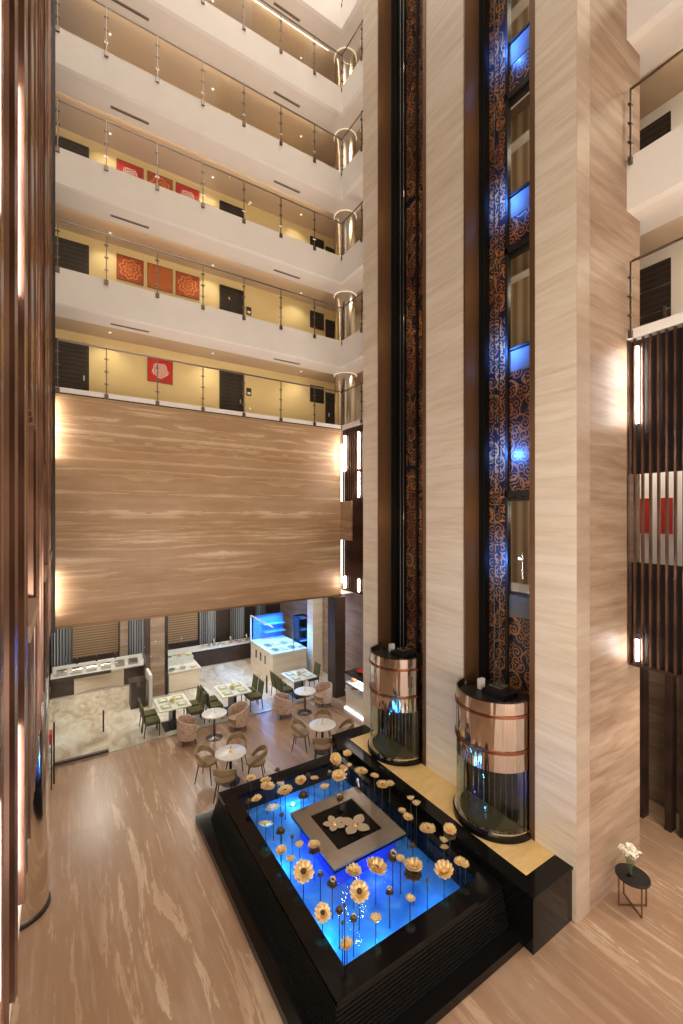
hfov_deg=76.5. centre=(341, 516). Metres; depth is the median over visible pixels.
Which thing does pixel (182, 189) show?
canvas painting
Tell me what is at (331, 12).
wall
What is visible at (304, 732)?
armchair
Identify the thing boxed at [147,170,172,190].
canvas painting
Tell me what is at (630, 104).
glass railing
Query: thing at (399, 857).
flower
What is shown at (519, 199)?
window
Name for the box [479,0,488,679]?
rail
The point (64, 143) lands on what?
door
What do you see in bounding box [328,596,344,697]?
column
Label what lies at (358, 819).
ornament
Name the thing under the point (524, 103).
floor
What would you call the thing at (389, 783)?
flower
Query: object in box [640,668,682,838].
wall
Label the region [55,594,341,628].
trim
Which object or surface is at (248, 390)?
door sign
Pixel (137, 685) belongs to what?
podium
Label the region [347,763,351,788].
flower
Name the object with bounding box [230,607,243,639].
curtain
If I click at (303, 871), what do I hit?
flower
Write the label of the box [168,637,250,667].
buffet
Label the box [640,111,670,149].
door
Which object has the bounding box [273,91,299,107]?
ceiling vent
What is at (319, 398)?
wall sign
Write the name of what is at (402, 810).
flower
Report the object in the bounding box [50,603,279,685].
wall
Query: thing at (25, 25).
column
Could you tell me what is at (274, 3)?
ceiling vent
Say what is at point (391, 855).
bud
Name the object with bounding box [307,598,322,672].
column
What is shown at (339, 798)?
bud
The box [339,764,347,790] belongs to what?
flower
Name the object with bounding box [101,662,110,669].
chafing dish
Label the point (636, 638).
wall lamp
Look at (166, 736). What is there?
window
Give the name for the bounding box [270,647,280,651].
display tray
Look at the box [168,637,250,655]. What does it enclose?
countertop
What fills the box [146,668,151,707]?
screen
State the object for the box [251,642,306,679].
countertop
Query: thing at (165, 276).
canvas painting
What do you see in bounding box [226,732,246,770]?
armchair
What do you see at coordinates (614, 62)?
wall
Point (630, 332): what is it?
glass railing
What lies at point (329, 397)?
door
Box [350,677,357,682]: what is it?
cake
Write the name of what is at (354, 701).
case
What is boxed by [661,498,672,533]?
wall art
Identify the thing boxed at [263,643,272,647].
display tray
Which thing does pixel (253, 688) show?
dining chair
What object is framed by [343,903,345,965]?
pod
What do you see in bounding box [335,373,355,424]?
column
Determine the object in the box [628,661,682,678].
trim
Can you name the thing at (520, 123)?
wall
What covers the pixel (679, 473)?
wall
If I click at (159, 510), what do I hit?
wall
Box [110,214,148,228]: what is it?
ceiling vent
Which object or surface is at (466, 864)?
flower
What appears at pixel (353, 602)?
wall
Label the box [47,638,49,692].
wall
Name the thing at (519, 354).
window
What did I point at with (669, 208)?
ceiling
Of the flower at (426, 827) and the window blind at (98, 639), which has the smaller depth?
the flower at (426, 827)
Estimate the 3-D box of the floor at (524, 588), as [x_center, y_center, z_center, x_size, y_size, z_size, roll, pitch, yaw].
[3.575,1.660,10.532,1.090,0.120,5.620,0,0,-33]
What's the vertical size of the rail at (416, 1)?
30.000 m
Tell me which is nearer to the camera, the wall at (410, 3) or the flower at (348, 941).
the flower at (348, 941)
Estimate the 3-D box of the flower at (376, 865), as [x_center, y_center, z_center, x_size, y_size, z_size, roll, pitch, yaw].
[0.573,5.994,7.098,0.356,0.731,0.345,0,0,44]
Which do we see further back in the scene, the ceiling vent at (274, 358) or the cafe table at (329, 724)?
the ceiling vent at (274, 358)
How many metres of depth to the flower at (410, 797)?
8.44 m
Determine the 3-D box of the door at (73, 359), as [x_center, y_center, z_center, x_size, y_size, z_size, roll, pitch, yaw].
[-8.614,-4.550,13.863,0.920,2.160,0.098,0,0,-33]
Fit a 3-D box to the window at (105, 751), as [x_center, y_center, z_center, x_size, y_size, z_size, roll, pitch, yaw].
[-7.173,4.840,11.944,1.328,3.720,0.110,0,0,-33]
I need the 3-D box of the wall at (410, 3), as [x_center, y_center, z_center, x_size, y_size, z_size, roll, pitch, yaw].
[2.287,-8.300,11.421,0.050,30.000,1.810,0,0,-33]
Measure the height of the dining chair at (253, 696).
0.964 m
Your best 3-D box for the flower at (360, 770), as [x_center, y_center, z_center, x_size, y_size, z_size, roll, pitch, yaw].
[0.449,6.013,9.784,0.320,0.692,0.314,0,0,-8]
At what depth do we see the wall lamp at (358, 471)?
15.35 m
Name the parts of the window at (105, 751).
kick rail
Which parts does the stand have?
leg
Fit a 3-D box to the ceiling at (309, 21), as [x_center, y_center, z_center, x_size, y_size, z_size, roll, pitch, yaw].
[0.244,-18.535,8.316,10.270,0.070,15.710,0,0,-33]
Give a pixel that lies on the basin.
(339, 839)
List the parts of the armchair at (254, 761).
seat, backrest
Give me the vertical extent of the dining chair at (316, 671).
0.964 m
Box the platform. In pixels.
[291,786,405,885]
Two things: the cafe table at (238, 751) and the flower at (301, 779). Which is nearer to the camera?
the flower at (301, 779)
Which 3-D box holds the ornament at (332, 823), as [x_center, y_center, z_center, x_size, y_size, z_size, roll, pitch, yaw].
[-0.124,5.920,8.375,0.404,0.036,0.425,0,0,-44]
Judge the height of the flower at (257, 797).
0.669 m
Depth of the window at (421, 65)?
11.52 m
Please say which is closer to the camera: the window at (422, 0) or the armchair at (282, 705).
the window at (422, 0)
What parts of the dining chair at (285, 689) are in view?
backrest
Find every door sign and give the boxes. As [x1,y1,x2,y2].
[246,306,250,314]
[246,388,250,395]
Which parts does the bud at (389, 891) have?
stem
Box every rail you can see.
[391,0,406,646]
[415,0,418,652]
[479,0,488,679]
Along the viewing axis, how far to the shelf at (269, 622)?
20.06 m
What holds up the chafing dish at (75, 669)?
on the buffet at (62, 686)
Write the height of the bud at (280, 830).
0.638 m
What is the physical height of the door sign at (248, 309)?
0.300 m
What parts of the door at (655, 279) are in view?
handle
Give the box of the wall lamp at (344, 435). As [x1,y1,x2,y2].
[344,435,345,471]
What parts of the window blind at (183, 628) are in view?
rail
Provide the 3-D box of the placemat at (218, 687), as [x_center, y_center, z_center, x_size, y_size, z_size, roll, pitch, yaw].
[-4.136,5.947,15.075,0.300,0.006,0.380,0,0,-33]
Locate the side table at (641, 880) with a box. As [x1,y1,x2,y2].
[615,863,650,918]
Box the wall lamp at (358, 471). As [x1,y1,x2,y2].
[358,471,359,497]
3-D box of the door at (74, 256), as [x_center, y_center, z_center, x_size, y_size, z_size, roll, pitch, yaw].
[-8.614,-7.750,13.863,0.920,2.160,0.098,0,0,-33]
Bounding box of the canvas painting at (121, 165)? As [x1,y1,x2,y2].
[116,158,143,179]
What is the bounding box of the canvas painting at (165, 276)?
[147,262,172,293]
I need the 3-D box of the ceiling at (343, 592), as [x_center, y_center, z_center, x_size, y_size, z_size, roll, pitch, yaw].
[-4.658,2.940,17.727,12.600,0.040,7.160,0,0,-33]
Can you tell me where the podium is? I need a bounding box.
[128,675,146,709]
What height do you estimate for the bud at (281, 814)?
0.614 m
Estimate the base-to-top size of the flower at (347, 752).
0.790 m
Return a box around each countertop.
[50,658,143,679]
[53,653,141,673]
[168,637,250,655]
[168,659,200,673]
[250,635,306,655]
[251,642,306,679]
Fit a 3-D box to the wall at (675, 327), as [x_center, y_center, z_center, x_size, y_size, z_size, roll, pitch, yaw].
[6.662,-0.290,6.031,0.055,5.980,4.909,0,0,-33]
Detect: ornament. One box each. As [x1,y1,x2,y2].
[323,815,344,830]
[341,814,369,833]
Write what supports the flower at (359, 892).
on the pool
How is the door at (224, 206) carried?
in the wall at (127, 373)
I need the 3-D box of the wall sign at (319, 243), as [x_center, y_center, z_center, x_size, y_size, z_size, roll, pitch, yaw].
[-1.061,-11.720,18.775,0.680,0.720,0.036,0,0,-33]
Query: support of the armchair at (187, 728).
on the floor at (140, 924)
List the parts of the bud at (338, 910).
stem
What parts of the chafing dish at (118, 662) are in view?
lid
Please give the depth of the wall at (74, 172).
13.13 m
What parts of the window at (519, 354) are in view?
head rail, spandrel panel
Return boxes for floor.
[10,659,682,1023]
[341,327,680,442]
[511,92,528,120]
[511,582,528,594]
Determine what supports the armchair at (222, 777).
on the floor at (140, 924)
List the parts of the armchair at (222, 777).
seat, backrest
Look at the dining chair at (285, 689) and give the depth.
15.59 m
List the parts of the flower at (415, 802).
stem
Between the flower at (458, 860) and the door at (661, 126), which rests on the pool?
the flower at (458, 860)
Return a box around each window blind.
[73,622,117,659]
[168,613,197,644]
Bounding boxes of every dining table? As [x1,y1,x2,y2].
[153,693,191,731]
[213,681,251,715]
[281,668,316,698]
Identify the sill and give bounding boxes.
[28,597,38,642]
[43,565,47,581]
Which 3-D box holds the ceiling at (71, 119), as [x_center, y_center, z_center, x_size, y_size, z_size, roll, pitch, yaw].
[0.361,-12.370,9.380,11.620,0.040,17.370,0,0,-33]
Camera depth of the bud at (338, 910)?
6.37 m
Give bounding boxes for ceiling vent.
[110,105,148,124]
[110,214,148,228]
[110,323,148,332]
[112,0,148,21]
[273,2,299,21]
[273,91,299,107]
[273,180,299,192]
[273,269,299,278]
[274,358,299,364]
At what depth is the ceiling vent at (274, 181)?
15.84 m
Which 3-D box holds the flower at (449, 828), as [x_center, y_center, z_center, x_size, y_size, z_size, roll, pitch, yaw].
[1.903,5.882,7.583,0.234,0.956,0.232,0,0,42]
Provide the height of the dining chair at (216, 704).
0.964 m
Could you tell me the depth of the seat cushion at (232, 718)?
13.54 m
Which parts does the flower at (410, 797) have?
stem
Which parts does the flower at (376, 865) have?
stem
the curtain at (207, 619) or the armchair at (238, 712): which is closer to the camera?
the armchair at (238, 712)
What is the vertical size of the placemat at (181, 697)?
0.006 m
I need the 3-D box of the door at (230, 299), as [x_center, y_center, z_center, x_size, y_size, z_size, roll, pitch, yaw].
[-4.224,-7.750,16.696,0.950,2.160,0.098,0,0,-33]
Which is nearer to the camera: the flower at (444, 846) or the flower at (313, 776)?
the flower at (444, 846)
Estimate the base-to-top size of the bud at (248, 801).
0.622 m
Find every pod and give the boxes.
[290,834,293,868]
[341,920,343,962]
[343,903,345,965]
[426,878,428,909]
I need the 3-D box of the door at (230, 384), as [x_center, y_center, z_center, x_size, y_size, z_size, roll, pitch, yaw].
[-4.224,-4.550,16.696,0.950,2.160,0.098,0,0,-33]
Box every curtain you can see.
[52,627,71,672]
[129,619,143,657]
[200,611,215,644]
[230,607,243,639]
[256,605,264,614]
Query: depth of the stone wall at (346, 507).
16.01 m
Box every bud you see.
[246,798,251,813]
[274,767,279,799]
[276,826,284,861]
[279,812,283,843]
[298,790,308,807]
[306,772,310,799]
[317,869,323,901]
[327,770,331,796]
[327,876,336,918]
[335,905,343,948]
[336,793,343,804]
[350,913,356,957]
[385,885,393,928]
[387,849,396,888]
[409,842,415,856]
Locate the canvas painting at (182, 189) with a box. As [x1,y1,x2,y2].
[176,182,199,200]
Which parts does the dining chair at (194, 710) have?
backrest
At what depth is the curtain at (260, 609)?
21.65 m
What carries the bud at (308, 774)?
on the pool
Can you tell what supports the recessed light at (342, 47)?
in the ceiling at (309, 21)
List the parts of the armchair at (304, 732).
backrest, seat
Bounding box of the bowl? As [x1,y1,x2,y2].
[356,668,362,673]
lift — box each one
[368,0,422,766]
[453,0,530,844]
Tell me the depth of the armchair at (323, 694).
15.23 m
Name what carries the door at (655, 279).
in the wall at (675, 105)
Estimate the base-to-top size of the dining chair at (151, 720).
0.964 m
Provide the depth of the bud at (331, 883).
6.84 m
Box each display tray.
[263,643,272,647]
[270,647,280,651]
[278,646,288,650]
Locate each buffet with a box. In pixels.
[50,653,143,699]
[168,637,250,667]
[168,654,200,691]
[250,612,306,679]
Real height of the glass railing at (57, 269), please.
1.455 m
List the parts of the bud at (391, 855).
bud knob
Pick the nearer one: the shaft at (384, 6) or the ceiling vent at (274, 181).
the shaft at (384, 6)
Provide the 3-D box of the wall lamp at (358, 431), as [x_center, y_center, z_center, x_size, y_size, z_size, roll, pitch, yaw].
[0.625,-2.370,15.377,0.092,1.360,0.064,0,0,-33]
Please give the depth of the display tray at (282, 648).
18.23 m
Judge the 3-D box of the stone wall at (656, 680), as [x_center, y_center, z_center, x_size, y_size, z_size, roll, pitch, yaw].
[7.459,4.740,10.111,0.100,3.920,10.900,0,0,-33]
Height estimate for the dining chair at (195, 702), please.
0.964 m
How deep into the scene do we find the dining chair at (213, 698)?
14.73 m
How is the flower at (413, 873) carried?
on the pool
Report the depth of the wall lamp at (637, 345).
7.85 m
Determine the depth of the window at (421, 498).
11.52 m
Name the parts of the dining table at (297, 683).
plate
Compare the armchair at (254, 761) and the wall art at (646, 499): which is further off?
the armchair at (254, 761)
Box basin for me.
[311,799,381,849]
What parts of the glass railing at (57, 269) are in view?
post, post, post, post, post, post, post, post, post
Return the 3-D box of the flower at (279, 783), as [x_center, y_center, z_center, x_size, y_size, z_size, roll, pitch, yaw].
[-1.310,6.036,9.341,0.167,0.647,0.162,0,0,3]
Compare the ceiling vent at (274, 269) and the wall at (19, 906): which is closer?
the wall at (19, 906)
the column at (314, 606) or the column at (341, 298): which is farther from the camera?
the column at (314, 606)
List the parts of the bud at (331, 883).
stem, bud knob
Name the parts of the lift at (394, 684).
edge post, edge post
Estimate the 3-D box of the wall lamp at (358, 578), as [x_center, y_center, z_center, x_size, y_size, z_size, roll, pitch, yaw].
[0.625,2.425,15.377,0.092,0.510,0.064,0,0,-33]
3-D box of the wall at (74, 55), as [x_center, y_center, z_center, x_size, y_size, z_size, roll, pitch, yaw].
[0.199,-12.585,7.823,9.260,0.970,14.930,0,0,-33]
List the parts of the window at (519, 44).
spandrel panel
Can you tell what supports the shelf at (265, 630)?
attached to the buffet at (267, 628)
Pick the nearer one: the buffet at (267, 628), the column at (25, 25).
the column at (25, 25)
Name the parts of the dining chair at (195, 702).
backrest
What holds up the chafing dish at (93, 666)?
on the buffet at (62, 686)
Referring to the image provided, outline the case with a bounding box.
[344,668,362,719]
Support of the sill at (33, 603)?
attached to the column at (25, 25)
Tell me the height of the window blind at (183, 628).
2.750 m
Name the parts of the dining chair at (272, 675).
backrest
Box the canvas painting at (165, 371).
[147,357,172,384]
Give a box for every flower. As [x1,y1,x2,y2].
[246,774,255,780]
[251,794,261,800]
[258,820,272,840]
[260,776,270,807]
[260,781,274,814]
[265,803,280,840]
[275,844,286,865]
[277,781,283,811]
[277,784,292,819]
[286,855,295,880]
[293,858,314,901]
[295,775,306,784]
[295,840,303,858]
[307,840,319,880]
[310,775,318,802]
[314,902,330,931]
[320,783,328,798]
[330,752,341,765]
[332,769,345,780]
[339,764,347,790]
[340,936,352,963]
[343,749,351,783]
[345,862,361,908]
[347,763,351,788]
[349,878,369,930]
[355,766,367,791]
[366,856,387,904]
[370,772,378,803]
[370,912,381,944]
[376,780,387,810]
[385,780,394,817]
[396,854,404,893]
[398,807,405,812]
[403,812,412,848]
[403,857,422,905]
[406,893,414,920]
[407,795,413,842]
[412,800,419,848]
[419,822,435,861]
[434,859,453,897]
[440,836,447,858]
[440,844,448,859]
[443,822,456,879]
[454,856,464,865]
[460,860,468,883]
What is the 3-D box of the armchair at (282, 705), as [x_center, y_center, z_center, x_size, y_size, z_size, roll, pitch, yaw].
[-1.938,6.322,14.547,0.630,0.763,0.670,0,0,-23]
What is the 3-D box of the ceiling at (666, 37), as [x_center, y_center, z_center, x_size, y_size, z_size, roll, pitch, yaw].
[0.244,-8.935,8.316,10.270,0.070,15.710,0,0,-33]
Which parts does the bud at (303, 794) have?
bud knob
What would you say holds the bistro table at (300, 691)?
on the floor at (140, 924)
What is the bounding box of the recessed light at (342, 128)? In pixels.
[334,128,356,141]
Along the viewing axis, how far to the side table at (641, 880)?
7.45 m
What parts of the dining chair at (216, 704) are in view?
backrest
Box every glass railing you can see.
[55,0,362,175]
[55,98,362,260]
[55,219,362,344]
[55,339,362,429]
[201,0,362,91]
[627,48,682,165]
[627,237,682,337]
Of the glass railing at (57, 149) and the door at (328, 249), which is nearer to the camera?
the glass railing at (57, 149)
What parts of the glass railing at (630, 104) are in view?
post, handrail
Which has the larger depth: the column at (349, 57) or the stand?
the column at (349, 57)
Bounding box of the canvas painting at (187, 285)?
[176,271,199,299]
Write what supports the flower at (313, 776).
on the pool
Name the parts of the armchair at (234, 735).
backrest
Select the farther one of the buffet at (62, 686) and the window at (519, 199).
the buffet at (62, 686)
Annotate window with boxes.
[52,710,108,767]
[109,736,168,752]
[420,62,422,163]
[420,183,422,283]
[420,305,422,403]
[420,497,422,593]
[422,0,422,43]
[504,0,528,684]
[504,235,528,372]
[504,490,528,618]
[509,0,528,67]
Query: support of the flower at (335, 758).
on the pool
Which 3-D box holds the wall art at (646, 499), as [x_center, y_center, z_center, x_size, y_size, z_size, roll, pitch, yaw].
[6.551,-0.025,9.346,0.045,0.750,0.200,0,0,-33]
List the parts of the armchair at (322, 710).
backrest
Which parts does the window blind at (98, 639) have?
rail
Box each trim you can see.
[51,0,54,632]
[55,392,341,430]
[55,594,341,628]
[144,618,149,676]
[165,616,167,694]
[577,0,589,922]
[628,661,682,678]
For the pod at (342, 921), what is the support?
on the pool
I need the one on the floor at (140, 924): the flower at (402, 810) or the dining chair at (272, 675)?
the dining chair at (272, 675)
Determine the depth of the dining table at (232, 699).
14.85 m
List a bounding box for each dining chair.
[138,697,156,731]
[140,703,159,738]
[183,685,201,717]
[187,690,205,723]
[200,684,217,709]
[204,689,222,722]
[241,673,258,701]
[246,678,263,711]
[270,670,286,694]
[276,675,292,700]
[304,661,320,686]
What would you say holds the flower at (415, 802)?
on the pool
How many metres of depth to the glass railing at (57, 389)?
13.58 m
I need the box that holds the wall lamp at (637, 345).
[635,344,639,425]
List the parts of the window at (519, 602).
head rail, spandrel panel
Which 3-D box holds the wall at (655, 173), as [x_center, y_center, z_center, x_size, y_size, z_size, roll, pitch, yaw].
[0.199,-6.185,7.823,9.260,0.970,14.930,0,0,-33]
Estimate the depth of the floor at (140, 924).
7.28 m
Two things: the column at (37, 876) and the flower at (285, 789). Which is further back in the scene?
the flower at (285, 789)
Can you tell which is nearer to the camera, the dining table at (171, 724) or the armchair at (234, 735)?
the armchair at (234, 735)
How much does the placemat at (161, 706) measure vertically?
0.006 m
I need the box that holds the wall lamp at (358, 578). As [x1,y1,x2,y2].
[358,578,359,592]
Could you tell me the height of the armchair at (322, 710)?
0.812 m
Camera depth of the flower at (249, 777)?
9.40 m
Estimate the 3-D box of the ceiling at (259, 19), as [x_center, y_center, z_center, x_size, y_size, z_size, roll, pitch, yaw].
[0.361,-18.770,9.380,11.620,0.040,17.370,0,0,-33]
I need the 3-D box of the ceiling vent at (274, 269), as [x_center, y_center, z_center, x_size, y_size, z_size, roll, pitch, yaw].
[-1.996,-8.892,15.863,1.050,0.015,0.100,0,0,-33]
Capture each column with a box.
[0,0,51,1023]
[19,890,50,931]
[20,672,48,925]
[119,621,127,656]
[150,617,164,696]
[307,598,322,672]
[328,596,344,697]
[335,48,355,87]
[335,129,355,171]
[335,210,355,256]
[335,291,355,340]
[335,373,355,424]
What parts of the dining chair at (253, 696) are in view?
backrest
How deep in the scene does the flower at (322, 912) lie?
6.29 m
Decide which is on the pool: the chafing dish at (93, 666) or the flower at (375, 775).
the flower at (375, 775)
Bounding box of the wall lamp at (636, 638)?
[635,637,639,662]
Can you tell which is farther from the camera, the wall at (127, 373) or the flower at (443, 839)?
the wall at (127, 373)
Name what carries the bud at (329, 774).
on the pool
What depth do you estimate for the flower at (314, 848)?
7.56 m
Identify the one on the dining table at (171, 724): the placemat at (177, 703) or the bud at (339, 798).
the placemat at (177, 703)
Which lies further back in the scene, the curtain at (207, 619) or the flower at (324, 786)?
the curtain at (207, 619)
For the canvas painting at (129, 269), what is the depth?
14.77 m
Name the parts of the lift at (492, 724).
edge post, edge post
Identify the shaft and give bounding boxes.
[378,0,425,765]
[464,0,534,840]
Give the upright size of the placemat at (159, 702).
0.006 m
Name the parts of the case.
frame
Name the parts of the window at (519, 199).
head rail, spandrel panel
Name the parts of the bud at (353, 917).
stem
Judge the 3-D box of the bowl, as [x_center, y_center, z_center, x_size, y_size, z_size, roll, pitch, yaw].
[0.736,5.365,14.995,0.440,0.090,0.436,0,0,-33]
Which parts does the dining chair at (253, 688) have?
backrest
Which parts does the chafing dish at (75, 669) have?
lid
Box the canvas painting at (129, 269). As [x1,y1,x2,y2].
[116,253,143,285]
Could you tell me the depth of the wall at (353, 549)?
15.71 m
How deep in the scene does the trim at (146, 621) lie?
16.01 m
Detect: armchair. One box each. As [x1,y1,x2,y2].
[177,715,198,746]
[194,745,217,785]
[213,769,236,803]
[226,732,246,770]
[228,701,248,731]
[246,744,267,782]
[274,692,292,719]
[291,718,309,753]
[312,737,331,758]
[314,681,331,705]
[314,708,331,736]
[336,718,353,732]
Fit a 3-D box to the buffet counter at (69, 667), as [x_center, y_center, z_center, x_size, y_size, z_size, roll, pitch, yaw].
[-9.606,5.810,17.188,3.100,0.220,0.200,0,0,-33]
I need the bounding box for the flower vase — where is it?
[617,842,641,876]
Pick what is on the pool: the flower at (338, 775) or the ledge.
the flower at (338, 775)
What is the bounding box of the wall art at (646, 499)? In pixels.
[640,498,648,532]
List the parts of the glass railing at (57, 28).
post, post, post, handrail, post, post, post, post, post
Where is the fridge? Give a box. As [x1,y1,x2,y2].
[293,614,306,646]
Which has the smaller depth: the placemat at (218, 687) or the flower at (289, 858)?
the flower at (289, 858)
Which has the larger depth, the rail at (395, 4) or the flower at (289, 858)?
the rail at (395, 4)
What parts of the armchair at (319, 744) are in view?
backrest, seat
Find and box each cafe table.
[215,744,245,786]
[309,718,335,754]
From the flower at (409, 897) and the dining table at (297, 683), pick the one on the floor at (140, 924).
the dining table at (297, 683)
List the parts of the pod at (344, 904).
stem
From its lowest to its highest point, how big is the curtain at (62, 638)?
3.500 m
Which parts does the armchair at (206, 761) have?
backrest, seat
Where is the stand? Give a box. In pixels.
[49,722,54,789]
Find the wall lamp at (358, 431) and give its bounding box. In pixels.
[358,431,359,468]
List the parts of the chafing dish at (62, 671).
lid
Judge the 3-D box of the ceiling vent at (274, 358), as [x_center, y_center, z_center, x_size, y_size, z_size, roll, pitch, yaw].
[-1.996,-5.691,15.863,1.050,0.015,0.100,0,0,-33]
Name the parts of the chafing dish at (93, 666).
lid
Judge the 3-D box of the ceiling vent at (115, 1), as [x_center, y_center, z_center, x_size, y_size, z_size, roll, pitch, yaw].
[-6.365,-15.291,13.043,1.050,0.015,0.100,0,0,-33]
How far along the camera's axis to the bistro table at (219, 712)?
13.13 m
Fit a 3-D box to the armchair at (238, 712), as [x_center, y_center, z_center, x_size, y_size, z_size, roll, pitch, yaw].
[-3.257,6.322,13.695,0.630,0.763,0.670,0,0,-41]
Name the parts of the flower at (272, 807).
stem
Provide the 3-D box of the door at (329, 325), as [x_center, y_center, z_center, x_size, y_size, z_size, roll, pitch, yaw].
[-0.355,-7.670,19.194,0.780,2.000,0.098,0,0,-33]
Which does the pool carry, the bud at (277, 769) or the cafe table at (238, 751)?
the bud at (277, 769)
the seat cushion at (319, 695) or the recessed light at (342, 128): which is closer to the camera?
the seat cushion at (319, 695)
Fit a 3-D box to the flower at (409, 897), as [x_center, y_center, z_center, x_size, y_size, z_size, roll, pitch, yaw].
[1.042,6.043,6.534,0.149,0.634,0.148,0,0,-34]
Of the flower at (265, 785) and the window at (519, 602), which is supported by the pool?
the flower at (265, 785)
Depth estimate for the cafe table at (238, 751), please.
10.94 m
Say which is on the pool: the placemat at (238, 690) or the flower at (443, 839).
the flower at (443, 839)
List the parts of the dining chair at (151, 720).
backrest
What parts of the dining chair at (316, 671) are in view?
backrest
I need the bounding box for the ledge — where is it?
[331,724,572,954]
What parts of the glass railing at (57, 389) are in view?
post, post, post, post, handrail, post, post, post, post, post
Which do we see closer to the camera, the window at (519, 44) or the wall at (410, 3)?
the window at (519, 44)
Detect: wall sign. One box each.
[310,236,323,249]
[310,310,323,330]
[310,385,323,403]
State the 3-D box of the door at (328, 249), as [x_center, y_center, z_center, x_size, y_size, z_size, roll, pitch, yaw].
[-0.355,-10.870,19.194,0.780,2.000,0.098,0,0,-33]
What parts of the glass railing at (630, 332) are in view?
post, handrail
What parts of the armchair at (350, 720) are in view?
seat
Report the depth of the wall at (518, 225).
9.24 m
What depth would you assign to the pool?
6.72 m
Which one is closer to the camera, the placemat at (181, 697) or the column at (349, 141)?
the placemat at (181, 697)
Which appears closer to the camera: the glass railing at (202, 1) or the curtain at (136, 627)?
the glass railing at (202, 1)
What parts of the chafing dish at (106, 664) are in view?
lid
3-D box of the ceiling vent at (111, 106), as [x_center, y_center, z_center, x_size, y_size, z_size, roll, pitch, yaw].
[-6.365,-12.091,13.043,1.050,0.015,0.100,0,0,-33]
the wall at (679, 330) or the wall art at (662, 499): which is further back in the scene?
the wall art at (662, 499)
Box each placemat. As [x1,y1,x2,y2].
[157,698,168,703]
[160,704,171,709]
[172,694,183,699]
[176,700,187,706]
[217,685,228,690]
[236,687,247,692]
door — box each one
[55,134,88,157]
[55,236,88,274]
[55,338,88,390]
[219,200,242,217]
[219,284,242,314]
[219,369,242,411]
[325,246,334,253]
[325,319,334,338]
[325,392,334,424]
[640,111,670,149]
[640,257,670,325]
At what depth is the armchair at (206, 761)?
11.02 m
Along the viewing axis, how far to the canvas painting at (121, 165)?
14.77 m
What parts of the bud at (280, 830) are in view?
bud knob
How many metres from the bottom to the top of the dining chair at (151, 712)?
0.964 m
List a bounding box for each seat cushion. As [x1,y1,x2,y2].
[228,712,239,722]
[315,691,323,699]
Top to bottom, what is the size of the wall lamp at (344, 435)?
1.360 m
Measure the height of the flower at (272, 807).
0.746 m
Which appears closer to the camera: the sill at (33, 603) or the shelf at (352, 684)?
the sill at (33, 603)
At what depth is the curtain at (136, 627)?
18.58 m
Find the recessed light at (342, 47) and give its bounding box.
[334,47,356,62]
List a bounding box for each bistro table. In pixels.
[202,708,226,741]
[294,686,315,715]
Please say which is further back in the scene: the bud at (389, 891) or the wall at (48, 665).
the wall at (48, 665)
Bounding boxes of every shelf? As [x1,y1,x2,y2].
[262,621,284,625]
[262,628,284,633]
[345,680,362,691]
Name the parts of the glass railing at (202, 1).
post, handrail, post, post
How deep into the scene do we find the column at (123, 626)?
18.26 m
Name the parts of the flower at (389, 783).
stem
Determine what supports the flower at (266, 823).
on the pool
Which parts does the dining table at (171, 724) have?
plate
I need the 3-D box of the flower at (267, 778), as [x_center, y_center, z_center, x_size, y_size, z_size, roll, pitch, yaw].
[-1.663,6.023,9.475,0.254,0.673,0.265,0,0,34]
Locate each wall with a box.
[9,637,49,1023]
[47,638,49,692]
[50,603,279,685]
[55,0,682,284]
[55,24,342,443]
[55,28,362,200]
[55,124,682,367]
[55,312,682,430]
[55,393,340,626]
[145,0,362,117]
[280,583,362,686]
[295,0,361,34]
[340,501,352,540]
[343,424,362,593]
[356,91,682,420]
[363,0,576,922]
[407,0,422,763]
[489,0,528,694]
[511,0,528,584]
[590,0,639,909]
[627,324,682,675]
[632,327,681,672]
[640,471,681,565]
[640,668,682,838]
[649,670,678,813]
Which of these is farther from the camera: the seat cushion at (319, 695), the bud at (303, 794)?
the seat cushion at (319, 695)
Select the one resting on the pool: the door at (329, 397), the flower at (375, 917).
the flower at (375, 917)
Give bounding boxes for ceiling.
[55,0,362,167]
[55,0,528,214]
[55,4,682,294]
[55,90,362,242]
[55,188,682,374]
[97,0,362,134]
[205,0,362,82]
[255,0,362,54]
[341,574,352,594]
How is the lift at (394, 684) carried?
on the ledge
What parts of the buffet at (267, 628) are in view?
corner post, rail, panel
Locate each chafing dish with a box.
[57,669,66,676]
[72,666,81,674]
[86,664,96,671]
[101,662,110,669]
[114,659,124,666]
[128,657,137,663]
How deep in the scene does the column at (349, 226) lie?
17.12 m
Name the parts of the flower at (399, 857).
stem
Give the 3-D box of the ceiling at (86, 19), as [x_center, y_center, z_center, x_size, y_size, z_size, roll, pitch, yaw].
[0.361,-15.570,9.380,11.620,0.040,17.370,0,0,-33]
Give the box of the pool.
[195,750,523,1023]
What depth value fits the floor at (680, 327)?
17.42 m
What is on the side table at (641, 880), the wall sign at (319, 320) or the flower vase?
the flower vase
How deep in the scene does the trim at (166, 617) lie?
16.31 m
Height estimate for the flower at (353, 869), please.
0.680 m

